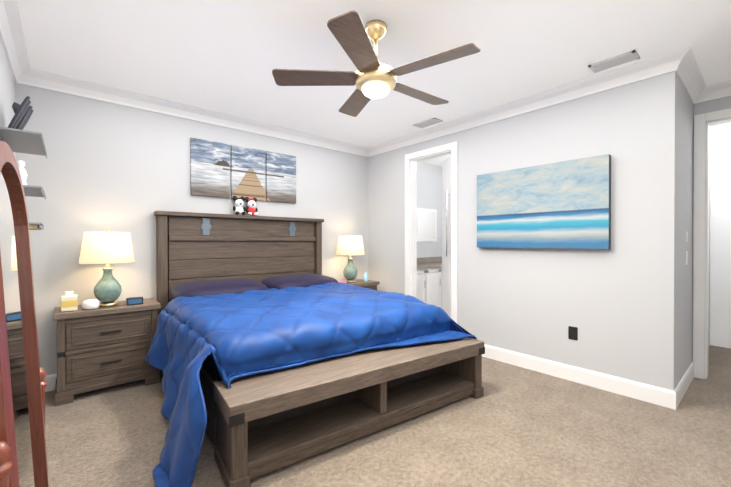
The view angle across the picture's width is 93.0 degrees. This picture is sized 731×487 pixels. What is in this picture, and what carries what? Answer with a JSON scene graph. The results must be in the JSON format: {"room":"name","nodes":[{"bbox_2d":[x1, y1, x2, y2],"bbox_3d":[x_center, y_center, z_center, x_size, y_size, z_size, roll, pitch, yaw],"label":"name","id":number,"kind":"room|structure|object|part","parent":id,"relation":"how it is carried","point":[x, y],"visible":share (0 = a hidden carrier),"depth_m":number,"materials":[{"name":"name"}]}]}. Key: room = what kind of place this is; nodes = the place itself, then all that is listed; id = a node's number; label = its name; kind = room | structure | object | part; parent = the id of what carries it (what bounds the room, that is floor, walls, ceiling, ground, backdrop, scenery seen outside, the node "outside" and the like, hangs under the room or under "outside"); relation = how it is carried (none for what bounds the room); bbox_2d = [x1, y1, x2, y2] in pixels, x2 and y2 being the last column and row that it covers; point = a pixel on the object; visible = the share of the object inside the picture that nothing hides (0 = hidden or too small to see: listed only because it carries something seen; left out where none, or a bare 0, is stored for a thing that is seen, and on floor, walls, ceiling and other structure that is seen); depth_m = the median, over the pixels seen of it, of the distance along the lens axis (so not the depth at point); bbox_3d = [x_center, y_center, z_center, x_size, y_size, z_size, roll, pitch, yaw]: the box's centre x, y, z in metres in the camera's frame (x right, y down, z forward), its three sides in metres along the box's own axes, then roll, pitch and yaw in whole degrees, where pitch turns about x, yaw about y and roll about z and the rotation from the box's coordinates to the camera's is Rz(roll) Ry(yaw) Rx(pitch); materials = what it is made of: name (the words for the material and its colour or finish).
{"room":"bedroom","nodes":[
{"label":"bedroom","id":0,"kind":"room"},
{"bbox_2d":[0,37,15,158],"bbox_3d":[-1.202,-0.073,0.823,0.120,2.670,5.160,0,0,-41],"label":"wall","id":1,"kind":"structure","parent":0,"point":[7,92],"depth_m":2.37,"materials":[{"name":"grey paint"}]},
{"bbox_2d":[0,0,35,86],"bbox_3d":[-1.160,-1.351,0.932,0.095,0.115,5.040,0,0,-41],"label":"crown molding","id":2,"kind":"structure","parent":1,"relation":"attached to","point":[11,32],"depth_m":2.34,"materials":[{"name":"white wood"}]},
{"bbox_2d":[0,127,46,228],"bbox_3d":[-2.257,-0.372,2.295,0.199,0.612,0.770,0,0,-41],"label":"wall shelf","id":3,"kind":"object","parent":1,"relation":"attached to","point":[23,141],"visible":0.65,"depth_m":2.23,"materials":[{"name":"grey wood"}]},
{"bbox_2d":[7,96,32,129],"bbox_3d":[-2.215,-0.797,2.230,0.105,0.236,0.360,0,0,-41],"label":"books","id":4,"kind":"object","parent":3,"relation":"on","point":[23,111],"visible":0.75,"depth_m":2.16,"materials":[{"name":"grey"}]},
{"bbox_2d":[17,160,32,185],"bbox_3d":[-2.145,-0.428,2.172,0.110,0.170,0.162,0,0,-41],"label":"figurine","id":5,"kind":"object","parent":3,"relation":"on","point":[22,170],"visible":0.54,"depth_m":2.12,"materials":[{"name":"white plastic"}]},
{"bbox_2d":[29,225,40,229],"bbox_3d":[-2.186,-0.103,2.206,0.170,0.023,0.360,0,0,-41],"label":"shelf board","id":6,"kind":"object","parent":3,"relation":"attached to","point":[33,227],"visible":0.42,"depth_m":2.12,"materials":[{"name":"brown wood"}]},
{"bbox_2d":[15,83,441,374],"bbox_3d":[-0.498,-0.094,4.910,6.516,2.670,0.120,0,0,-41],"label":"wall","id":7,"kind":"structure","parent":0,"point":[104,166],"depth_m":3.33,"materials":[{"name":"grey paint"}]},
{"bbox_2d":[44,373,56,391],"bbox_3d":[-1.382,1.178,4.067,3.769,0.135,0.016,0,0,-41],"label":"baseboard","id":8,"kind":"structure","parent":7,"relation":"attached to","point":[50,379],"depth_m":2.94,"materials":[{"name":"white wood"}]},
{"bbox_2d":[32,68,370,156],"bbox_3d":[-1.322,-1.367,4.054,3.679,0.115,0.095,0,0,-41],"label":"crown molding","id":9,"kind":"structure","parent":7,"relation":"attached to","point":[42,79],"depth_m":3.53,"materials":[{"name":"white wood"}]},
{"bbox_2d":[190,137,233,197],"bbox_3d":[-1.687,-0.814,3.783,0.400,0.600,0.030,0,0,-41],"label":"picture","id":10,"kind":"object","parent":7,"relation":"attached to","point":[210,168],"depth_m":3.77},
{"bbox_2d":[234,145,264,200],"bbox_3d":[-1.369,-0.815,4.057,0.400,0.600,0.030,0,0,-41],"label":"picture","id":11,"kind":"object","parent":7,"relation":"attached to","point":[249,163],"depth_m":4.05},
{"bbox_2d":[266,151,295,202],"bbox_3d":[-1.050,-0.816,4.330,0.400,0.600,0.030,0,0,-41],"label":"picture","id":12,"kind":"object","parent":7,"relation":"attached to","point":[280,168],"depth_m":4.31},
{"bbox_2d":[417,208,436,240],"bbox_3d":[1.080,-0.326,6.168,0.560,0.580,0.026,0,0,-41],"label":"bathroom mirror","id":13,"kind":"object","parent":7,"relation":"attached to","point":[426,224],"visible":0.77,"depth_m":6.15,"materials":[{"name":"white mirror"}]},
{"bbox_2d":[417,257,441,264],"bbox_3d":[0.925,0.295,6.037,1.570,0.100,0.021,0,0,-41],"label":"backsplash","id":14,"kind":"structure","parent":7,"relation":"attached to","point":[420,259],"depth_m":6.18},
{"bbox_2d":[16,0,730,165],"bbox_3d":[1.184,-1.469,2.947,6.516,0.100,5.280,0,0,-41],"label":"ceiling","id":15,"kind":"structure","parent":0,"point":[225,56],"depth_m":2.51,"materials":[{"name":"white paint"}]},
{"bbox_2d":[272,10,480,116],"bbox_3d":[0.101,-1.185,2.284,1.247,0.459,1.287,0,0,-41],"label":"ceiling fan","id":16,"kind":"object","parent":15,"relation":"hanging from","point":[372,77],"visible":1,"depth_m":2.18,"materials":[{"name":"brown wood"}]},
{"bbox_3d":[0.067,-0.983,2.266,0.184,0.055,0.184,0,0,-41],"label":"globe","id":17,"kind":"part","parent":16,"relation":"part of","materials":[{"name":"white glass"}]},
{"bbox_2d":[413,118,442,127],"bbox_3d":[0.733,-1.418,4.089,0.150,0.012,0.320,0,0,-41],"label":"ceiling vent","id":18,"kind":"object","parent":15,"relation":"in","point":[429,122],"visible":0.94,"depth_m":4.08,"materials":[{"name":"grey"}]},
{"bbox_2d":[588,50,639,72],"bbox_3d":[1.929,-1.411,2.698,0.155,0.012,0.300,0,0,-41],"label":"ceiling vent","id":19,"kind":"object","parent":15,"relation":"in","point":[626,57],"visible":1,"depth_m":2.68,"materials":[{"name":"grey"}]},
{"bbox_2d":[45,345,730,486],"bbox_3d":[1.184,1.301,2.961,6.516,0.100,5.280,0,0,-41],"label":"floor","id":20,"kind":"structure","parent":0,"point":[515,426],"depth_m":2.19,"materials":[{"name":"carpet"}]},
{"bbox_2d":[0,141,48,486],"bbox_3d":[-0.903,0.501,0.913,0.190,1.520,0.566,0,0,-37],"label":"mirror","id":21,"kind":"object","parent":20,"relation":"on","point":[23,451],"visible":1,"depth_m":0.93,"materials":[{"name":"brown wood"}]},
{"bbox_2d":[53,298,160,405],"bbox_3d":[-2.242,0.895,3.037,0.720,0.710,0.415,0,0,-41],"label":"nightstand","id":22,"kind":"object","parent":20,"relation":"on","point":[101,347],"visible":0.94,"depth_m":2.87,"materials":[{"name":"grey wood"}]},
{"bbox_2d":[61,291,77,311],"bbox_3d":[-2.402,0.465,2.814,0.102,0.150,0.102,0,0,-41],"label":"tissue box","id":23,"kind":"object","parent":22,"relation":"on","point":[69,300],"visible":1,"depth_m":2.78,"materials":[{"name":"beige cardboard"}]},
{"bbox_2d":[82,299,99,309],"bbox_3d":[-2.267,0.500,2.865,0.116,0.077,0.116,0,0,-41],"label":"gadget","id":24,"kind":"object","parent":22,"relation":"on","point":[89,304],"visible":1,"depth_m":2.83,"materials":[{"name":"white plastic"}]},
{"bbox_3d":[-2.120,0.861,2.895,0.672,0.262,0.027,0,0,-41],"label":"handle","id":25,"kind":"part","parent":22,"relation":"part of","materials":[{"name":"grey metal"}]},
{"bbox_2d":[79,230,134,306],"bbox_3d":[-2.235,0.210,3.010,0.390,0.654,0.390,0,0,-41],"label":"lamp","id":26,"kind":"object","parent":22,"relation":"on","point":[107,247],"visible":0.92,"depth_m":2.92,"materials":[{"name":"ceramic"}]},
{"bbox_3d":[-2.235,0.034,3.009,0.390,0.260,0.390,0,0,-41],"label":"lamp shade","id":27,"kind":"part","parent":26,"relation":"part of","materials":[{"name":"beige fabric"}]},
{"bbox_2d":[126,296,142,305],"bbox_3d":[-2.042,0.508,3.070,0.120,0.060,0.062,0,0,-41],"label":"alarm clock","id":28,"kind":"object","parent":22,"relation":"on","point":[134,300],"visible":1,"depth_m":3.05,"materials":[{"name":"black plastic"}]},
{"bbox_2d":[146,211,476,486],"bbox_3d":[-0.650,0.468,3.096,2.391,1.565,2.417,0,0,-41],"label":"bed","id":29,"kind":"object","parent":20,"relation":"on","point":[238,296],"visible":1,"depth_m":2.81,"materials":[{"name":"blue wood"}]},
{"bbox_3d":[-0.753,0.799,3.360,1.790,0.460,1.645,0,0,-41],"label":"mattress","id":30,"kind":"part","parent":29,"relation":"part of","materials":[{"name":"black fabric"}]},
{"bbox_2d":[171,278,267,298],"bbox_3d":[-1.442,0.473,3.469,0.866,0.203,0.554,0,0,-41],"label":"pillow","id":31,"kind":"object","parent":29,"relation":"on","point":[193,289],"depth_m":3.29,"materials":[{"name":"purple fabric"}]},
{"bbox_2d":[232,196,245,214],"bbox_3d":[-1.424,-0.428,3.919,0.146,0.220,0.138,0,0,-41],"label":"plush","id":32,"kind":"object","parent":29,"relation":"on","point":[239,209],"visible":0.96,"depth_m":3.89,"materials":[{"name":"white fabric"}]},
{"bbox_3d":[-0.779,0.466,3.389,1.930,1.565,1.805,0,0,-41],"label":"frame","id":33,"kind":"part","parent":29,"relation":"part of","materials":[{"name":"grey wood"}]},
{"bbox_2d":[245,197,257,215],"bbox_3d":[-1.317,-0.428,4.017,0.146,0.220,0.138,0,0,-41],"label":"plush","id":34,"kind":"object","parent":29,"relation":"on","point":[251,205],"visible":0.94,"depth_m":3.99,"materials":[{"name":"white"}]},
{"bbox_2d":[261,273,337,289],"bbox_3d":[-0.759,0.470,4.056,0.866,0.203,0.554,0,0,-41],"label":"pillow","id":35,"kind":"object","parent":29,"relation":"on","point":[280,282],"depth_m":3.86,"materials":[{"name":"purple fabric"}]},
{"bbox_2d":[214,338,484,486],"bbox_3d":[0.046,1.028,2.433,2.000,0.450,0.383,0,0,-34],"label":"bench","id":36,"kind":"object","parent":20,"relation":"on","point":[270,421],"visible":1,"depth_m":2.19,"materials":[{"name":"grey wood"}]},
{"bbox_2d":[347,279,379,289],"bbox_3d":[-0.210,0.886,4.784,0.720,0.710,0.415,0,0,-41],"label":"nightstand","id":37,"kind":"object","parent":20,"relation":"on","point":[370,284],"visible":0.08,"depth_m":4.77,"materials":[{"name":"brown wood"}]},
{"bbox_2d":[336,234,363,281],"bbox_3d":[-0.208,0.201,4.779,0.390,0.654,0.390,0,0,-41],"label":"lamp","id":38,"kind":"object","parent":37,"relation":"on","point":[350,245],"visible":1,"depth_m":4.66,"materials":[{"name":"ceramic"}]},
{"bbox_3d":[-0.208,0.025,4.777,0.390,0.260,0.390,0,0,-41],"label":"lamp shade","id":39,"kind":"part","parent":38,"relation":"part of","materials":[{"name":"beige fabric"}]},
{"bbox_2d":[364,272,367,281],"bbox_3d":[0.006,0.464,4.845,0.064,0.129,0.064,0,0,-41],"label":"bottle","id":40,"kind":"object","parent":37,"relation":"on","point":[365,277],"visible":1,"depth_m":4.82,"materials":[{"name":"blue"}]},
{"bbox_2d":[417,265,441,307],"bbox_3d":[1.086,0.811,5.853,1.550,0.850,0.515,0,0,-41],"label":"bathroom vanity","id":41,"kind":"object","parent":20,"relation":"on","point":[429,280],"depth_m":5.50,"materials":[{"name":"white wood"}]},
{"bbox_2d":[417,261,441,268],"bbox_3d":[1.084,0.366,5.854,1.570,0.040,0.506,0,0,-41],"label":"countertop","id":42,"kind":"structure","parent":41,"relation":"on","point":[424,264],"depth_m":5.73,"materials":[{"name":"beige stone"}]},
{"bbox_2d":[368,71,677,390],"bbox_3d":[1.235,-0.090,4.000,0.120,2.670,3.520,0,0,-41],"label":"wall","id":43,"kind":"structure","parent":0,"point":[616,304],"depth_m":3.11,"materials":[{"name":"grey paint"}]},
{"bbox_2d":[405,141,457,322],"bbox_3d":[0.853,0.022,4.430,0.140,2.443,0.826,0,0,-41],"label":"door frame","id":44,"kind":"structure","parent":43,"relation":"attached to","point":[411,227],"depth_m":4.64,"materials":[{"name":"white wood"}]},
{"bbox_2d":[440,155,450,317],"bbox_3d":[1.058,0.064,4.543,0.094,2.333,0.620,0,0,1],"label":"door leaf","id":45,"kind":"structure","parent":43,"relation":"in","point":[446,236],"depth_m":4.50,"materials":[{"name":"white wood"}]},
{"bbox_2d":[368,46,695,155],"bbox_3d":[1.224,-1.366,3.841,0.095,0.115,3.495,0,0,-41],"label":"crown molding","id":46,"kind":"structure","parent":43,"relation":"attached to","point":[682,63],"depth_m":3.18,"materials":[{"name":"white wood"}]},
{"bbox_2d":[477,154,610,248],"bbox_3d":[1.648,-0.351,3.373,0.065,0.790,1.226,0,0,-41],"label":"framed picture","id":47,"kind":"object","parent":43,"relation":"attached to","point":[565,204],"visible":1,"depth_m":3.25,"materials":[{"name":"blue fabric"}]},
{"bbox_2d":[568,326,577,340],"bbox_3d":[1.884,0.815,3.152,0.008,0.118,0.075,0,0,-41],"label":"electrical outlet","id":48,"kind":"object","parent":43,"relation":"attached to","point":[572,333],"visible":1,"depth_m":3.15,"materials":[{"name":"black plastic"}]},
{"bbox_2d":[482,344,677,409],"bbox_3d":[1.710,1.181,3.351,0.016,0.135,1.938,0,0,-41],"label":"baseboard","id":49,"kind":"structure","parent":43,"relation":"attached to","point":[667,398],"depth_m":3.04,"materials":[{"name":"white wood"}]},
{"bbox_2d":[676,77,710,385],"bbox_3d":[3.328,-0.087,3.558,2.477,2.670,0.120,0,0,-41],"label":"wall","id":50,"kind":"structure","parent":0,"point":[684,221],"depth_m":2.96,"materials":[{"name":"grey paint"}]},
{"bbox_2d":[674,362,693,404],"bbox_3d":[2.714,1.183,2.947,0.953,0.135,0.016,0,0,-41],"label":"baseboard","id":51,"kind":"structure","parent":50,"relation":"attached to","point":[687,378],"depth_m":2.91,"materials":[{"name":"white wood"}]},
{"bbox_2d":[685,251,687,264],"bbox_3d":[2.778,0.124,3.000,0.075,0.118,0.010,0,0,-41],"label":"light switch","id":52,"kind":"object","parent":50,"relation":"attached to","point":[686,257],"visible":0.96,"depth_m":2.98,"materials":[{"name":"white plastic"}]},
{"bbox_2d":[676,61,707,103],"bbox_3d":[2.694,-1.361,2.865,0.840,0.115,0.095,0,0,-41],"label":"crown molding","id":53,"kind":"structure","parent":50,"relation":"attached to","point":[693,82],"depth_m":2.97,"materials":[{"name":"white wood"}]},
{"bbox_2d":[692,96,730,378],"bbox_3d":[3.611,-0.083,2.720,0.120,2.670,1.520,0,0,-41],"label":"wall","id":54,"kind":"structure","parent":0,"point":[723,103],"depth_m":3.19,"materials":[{"name":"grey paint"}]},
{"bbox_2d":[693,108,730,378],"bbox_3d":[3.442,0.029,2.901,0.140,2.443,1.011,0,0,-41],"label":"door frame","id":55,"kind":"structure","parent":54,"relation":"attached to","point":[702,124],"depth_m":3.20,"materials":[{"name":"white wood"}]},
{"bbox_2d":[700,79,730,102],"bbox_3d":[3.491,-1.360,2.689,0.095,0.115,1.400,0,0,-41],"label":"crown molding","id":56,"kind":"structure","parent":54,"relation":"attached to","point":[722,89],"depth_m":3.09,"materials":[{"name":"white wood"}]},
{"bbox_2d":[710,123,730,347],"bbox_3d":[4.756,-0.088,3.704,0.120,2.670,1.520,0,0,-41],"label":"wall","id":57,"kind":"structure","parent":0,"point":[720,275],"depth_m":4.17,"materials":[{"name":"white paint"}]}
]}

